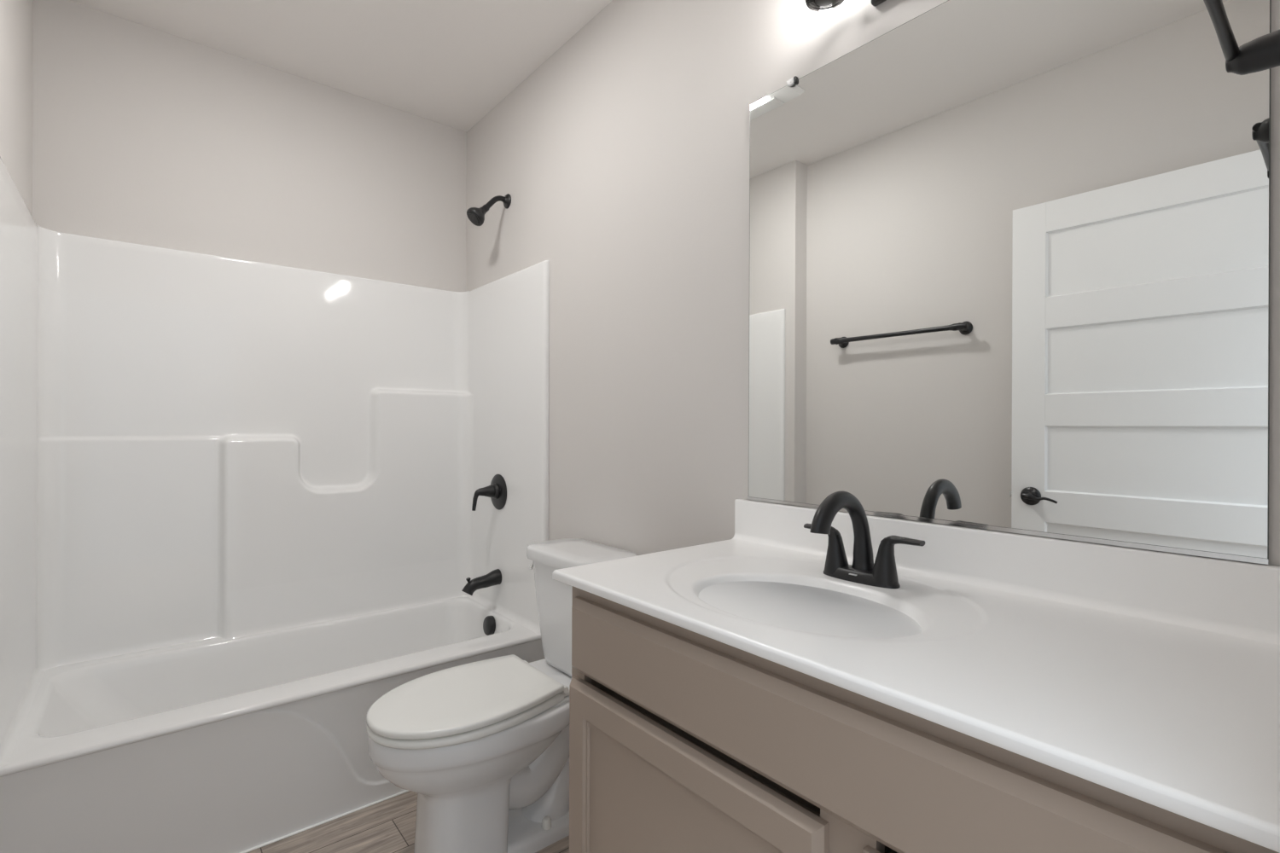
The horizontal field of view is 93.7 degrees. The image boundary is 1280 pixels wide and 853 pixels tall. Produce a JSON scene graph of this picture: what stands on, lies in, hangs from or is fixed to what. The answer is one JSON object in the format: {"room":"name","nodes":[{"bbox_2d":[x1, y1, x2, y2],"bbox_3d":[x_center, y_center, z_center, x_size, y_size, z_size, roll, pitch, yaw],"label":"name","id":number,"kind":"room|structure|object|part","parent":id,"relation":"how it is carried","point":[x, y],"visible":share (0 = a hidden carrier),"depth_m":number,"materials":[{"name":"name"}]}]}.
{"room":"bathroom","nodes":[
{"label":"bathroom","id":0,"kind":"room"},
{"bbox_2d":[0,0,33,215],"bbox_3d":[-1.179,-0.113,0.804,0.215,2.703,2.960,0,0,-40],"label":"wall","id":1,"kind":"structure","parent":0,"point":[16,16],"depth_m":1.77,"materials":[{"name":"grey paint"}]},
{"bbox_2d":[32,0,466,291],"bbox_3d":[-1.542,-0.115,2.497,1.884,2.703,0.110,0,0,-40],"label":"wall","id":2,"kind":"structure","parent":0,"point":[142,135],"depth_m":2.36,"materials":[{"name":"grey paint"}]},
{"bbox_2d":[69,0,612,131],"bbox_3d":[-0.636,-1.503,1.379,2.100,0.080,3.160,0,0,-40],"label":"ceiling","id":3,"kind":"structure","parent":0,"point":[447,62],"depth_m":2.26,"materials":[{"name":"white paint"}]},
{"bbox_2d":[247,791,569,852],"bbox_3d":[-0.251,1.267,0.903,2.100,0.050,4.400,0,0,-40],"label":"floor","id":4,"kind":"structure","parent":0,"point":[388,826],"depth_m":1.82,"materials":[{"name":"brown wood"}]},
{"bbox_2d":[0,156,549,852],"bbox_3d":[-1.200,0.289,2.192,1.522,1.897,0.794,0,0,-40],"label":"bathtub","id":5,"kind":"object","parent":4,"relation":"on","point":[237,518],"visible":0.91,"depth_m":2.23,"materials":[{"name":"white plastic"}]},
{"bbox_3d":[-1.763,0.080,1.712,0.042,1.482,0.772,0,0,-40],"label":"panel","id":6,"kind":"part","parent":5,"relation":"part of","materials":[{"name":"white plastic"}]},
{"bbox_3d":[-1.402,0.081,2.437,1.482,1.482,0.160,0,0,-40],"label":"panel","id":7,"kind":"part","parent":5,"relation":"part of","materials":[{"name":"white plastic"}]},
{"bbox_2d":[0,596,541,777],"bbox_3d":[-1.202,0.979,2.192,1.518,0.333,0.792,0,0,-40],"label":"tub","id":8,"kind":"object","parent":5,"relation":"in","point":[292,700],"depth_m":1.98,"materials":[{"name":"white plastic"}]},
{"bbox_2d":[461,569,501,595],"bbox_3d":[-0.690,0.679,2.607,0.170,0.095,0.068,0,0,-40],"label":"tub spout","id":9,"kind":"object","parent":5,"relation":"attached to","point":[494,578],"visible":1,"depth_m":2.59,"materials":[{"name":"black metal"}]},
{"bbox_2d":[471,474,506,511],"bbox_3d":[-0.672,0.289,2.621,0.122,0.158,0.158,0,0,-40],"label":"shower valve","id":10,"kind":"object","parent":5,"relation":"attached to","point":[497,491],"visible":1,"depth_m":2.62,"materials":[{"name":"black metal"}]},
{"bbox_3d":[-0.672,0.307,2.621,0.122,0.114,0.068,0,0,-40],"label":"lever handle","id":11,"kind":"part","parent":10,"relation":"part of","materials":[{"name":"black metal"}]},
{"bbox_2d":[482,616,495,635],"bbox_3d":[-0.652,0.862,2.594,0.031,0.083,0.082,0,0,-40],"label":"overflow cover","id":12,"kind":"object","parent":5,"relation":"attached to","point":[489,625],"visible":0.98,"depth_m":2.57,"materials":[{"name":"black metal"}]},
{"bbox_3d":[-0.623,0.083,2.655,0.042,1.482,0.772,0,0,-40],"label":"panel","id":13,"kind":"part","parent":5,"relation":"part of","materials":[{"name":"white plastic"}]},
{"bbox_2d":[366,538,636,852],"bbox_3d":[-0.406,0.822,1.800,0.770,0.838,0.404,0,0,-40],"label":"toilet","id":14,"kind":"object","parent":4,"relation":"on","point":[483,746],"visible":0.84,"depth_m":1.67,"materials":[{"name":"white ceramic"}]},
{"bbox_3d":[-0.511,0.793,1.713,0.498,0.032,0.388,0,0,-40],"label":"seat","id":15,"kind":"part","parent":14,"relation":"part of","materials":[{"name":"white plastic"}]},
{"bbox_3d":[-0.511,0.769,1.713,0.497,0.034,0.386,0,0,-40],"label":"lid","id":16,"kind":"part","parent":14,"relation":"part of","materials":[{"name":"white plastic"}]},
{"bbox_3d":[-0.477,1.024,1.742,0.580,0.434,0.388,0,0,-40],"label":"bowl","id":17,"kind":"part","parent":14,"relation":"part of","materials":[{"name":"white ceramic"}]},
{"bbox_3d":[-0.194,0.618,1.975,0.200,0.354,0.374,0,0,-40],"label":"tank","id":18,"kind":"part","parent":14,"relation":"part of","materials":[{"name":"white ceramic"}]},
{"bbox_3d":[-0.196,0.426,1.972,0.228,0.046,0.404,0,0,-40],"label":"tank lid","id":19,"kind":"part","parent":14,"relation":"part of","materials":[{"name":"white ceramic"}]},
{"bbox_2d":[569,586,1279,852],"bbox_3d":[0.390,0.782,1.008,0.572,0.924,1.041,0,0,-40],"label":"vanity cabinet","id":20,"kind":"object","parent":4,"relation":"on","point":[682,740],"visible":0.9,"depth_m":0.81,"materials":[{"name":"beige paint"}]},
{"bbox_3d":[0.047,0.818,0.996,0.024,0.613,0.587,0,0,-40],"label":"cabinet door","id":21,"kind":"part","parent":20,"relation":"part of","materials":[{"name":"beige paint"}]},
{"bbox_3d":[0.387,0.820,0.586,0.024,0.613,0.370,0,0,-40],"label":"cabinet door","id":22,"kind":"part","parent":20,"relation":"part of","materials":[{"name":"beige paint"}]},
{"bbox_2d":[552,499,1279,852],"bbox_3d":[0.383,0.314,1.015,0.582,0.238,1.065,0,0,-40],"label":"countertop","id":23,"kind":"structure","parent":20,"relation":"on","point":[1149,677],"depth_m":0.85,"materials":[{"name":"white stone"}]},
{"bbox_2d":[803,490,925,588],"bbox_3d":[0.428,0.212,1.160,0.205,0.180,0.210,0,0,12],"label":"bathroom faucet","id":24,"kind":"object","parent":23,"relation":"on","point":[882,573],"visible":1,"depth_m":1.15,"materials":[{"name":"black metal"}]},
{"bbox_3d":[0.384,0.250,1.237,0.047,0.091,0.096,0,0,-40],"label":"lever handle","id":25,"kind":"part","parent":24,"relation":"part of","materials":[{"name":"black metal"}]},
{"bbox_3d":[0.386,0.207,1.141,0.196,0.171,0.048,0,0,-40],"label":"spout","id":26,"kind":"part","parent":24,"relation":"part of","materials":[{"name":"black metal"}]},
{"bbox_3d":[0.432,0.291,1.179,0.054,0.022,0.158,0,0,-40],"label":"plate","id":27,"kind":"part","parent":24,"relation":"part of","materials":[{"name":"black metal"}]},
{"bbox_3d":[0.480,0.250,1.122,0.047,0.091,0.096,0,0,-40],"label":"lever handle","id":28,"kind":"part","parent":24,"relation":"part of","materials":[{"name":"black metal"}]},
{"bbox_2d":[465,0,1279,566],"bbox_3d":[0.120,-0.109,1.879,0.110,2.703,2.960,0,0,-40],"label":"wall","id":29,"kind":"structure","parent":0,"point":[622,160],"depth_m":1.89,"materials":[{"name":"grey paint"}]},
{"bbox_2d":[466,193,511,226],"bbox_3d":[-0.653,-0.940,2.586,0.186,0.167,0.082,0,0,-40],"label":"shower fixture","id":30,"kind":"object","parent":29,"relation":"attached to","point":[476,215],"visible":1,"depth_m":2.56,"materials":[{"name":"black metal"}]},
{"bbox_3d":[-0.627,-0.969,2.608,0.114,0.081,0.023,0,0,-40],"label":"shower arm","id":31,"kind":"part","parent":30,"relation":"part of","materials":[{"name":"black metal"}]},
{"bbox_2d":[804,0,886,11],"bbox_3d":[0.547,-1.010,1.179,0.130,0.182,0.508,0,0,-40],"label":"vanity light","id":32,"kind":"object","parent":29,"relation":"attached to","point":[815,5],"visible":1,"depth_m":1.34,"materials":[{"name":"black metal"}]},
{"bbox_3d":[0.411,-1.022,1.326,0.108,0.160,0.108,0,0,-40],"label":"lamp shade","id":33,"kind":"part","parent":32,"relation":"part of","materials":[{"name":"clear glass"}]},
{"bbox_3d":[0.590,-0.975,1.215,0.018,0.111,0.256,0,0,-40],"label":"plate","id":34,"kind":"part","parent":32,"relation":"part of","materials":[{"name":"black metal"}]},
{"bbox_2d":[732,499,1279,645],"bbox_3d":[0.594,0.249,1.189,0.035,0.106,1.065,0,0,-40],"label":"backsplash","id":35,"kind":"structure","parent":29,"relation":"attached to","point":[1238,599],"depth_m":1.02,"materials":[{"name":"white stone"}]},
{"bbox_2d":[747,0,1271,564],"bbox_3d":[0.589,-0.331,1.216,0.014,1.050,0.950,0,0,-40],"label":"wall mirror","id":36,"kind":"object","parent":29,"relation":"attached to","point":[1009,260],"visible":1,"depth_m":1.08,"materials":[{"name":"clear glass"}]},
{"bbox_3d":[0.359,-0.107,0.227,1.629,2.703,0.110,0,0,-40],"label":"wall","id":37,"kind":"structure","parent":0,"visible":0},
{"bbox_2d":[1203,0,1279,75],"bbox_3d":[0.712,-0.470,0.664,0.290,0.060,0.116,0,0,-40],"label":"towel ring","id":38,"kind":"object","parent":37,"relation":"attached to","point":[1262,53],"visible":1,"depth_m":0.74,"materials":[{"name":"black metal"}]},
{"bbox_3d":[0.800,-0.470,0.737,0.060,0.060,0.116,0,0,-40],"label":"post","id":39,"kind":"part","parent":38,"relation":"part of","materials":[{"name":"black metal"}]}
]}

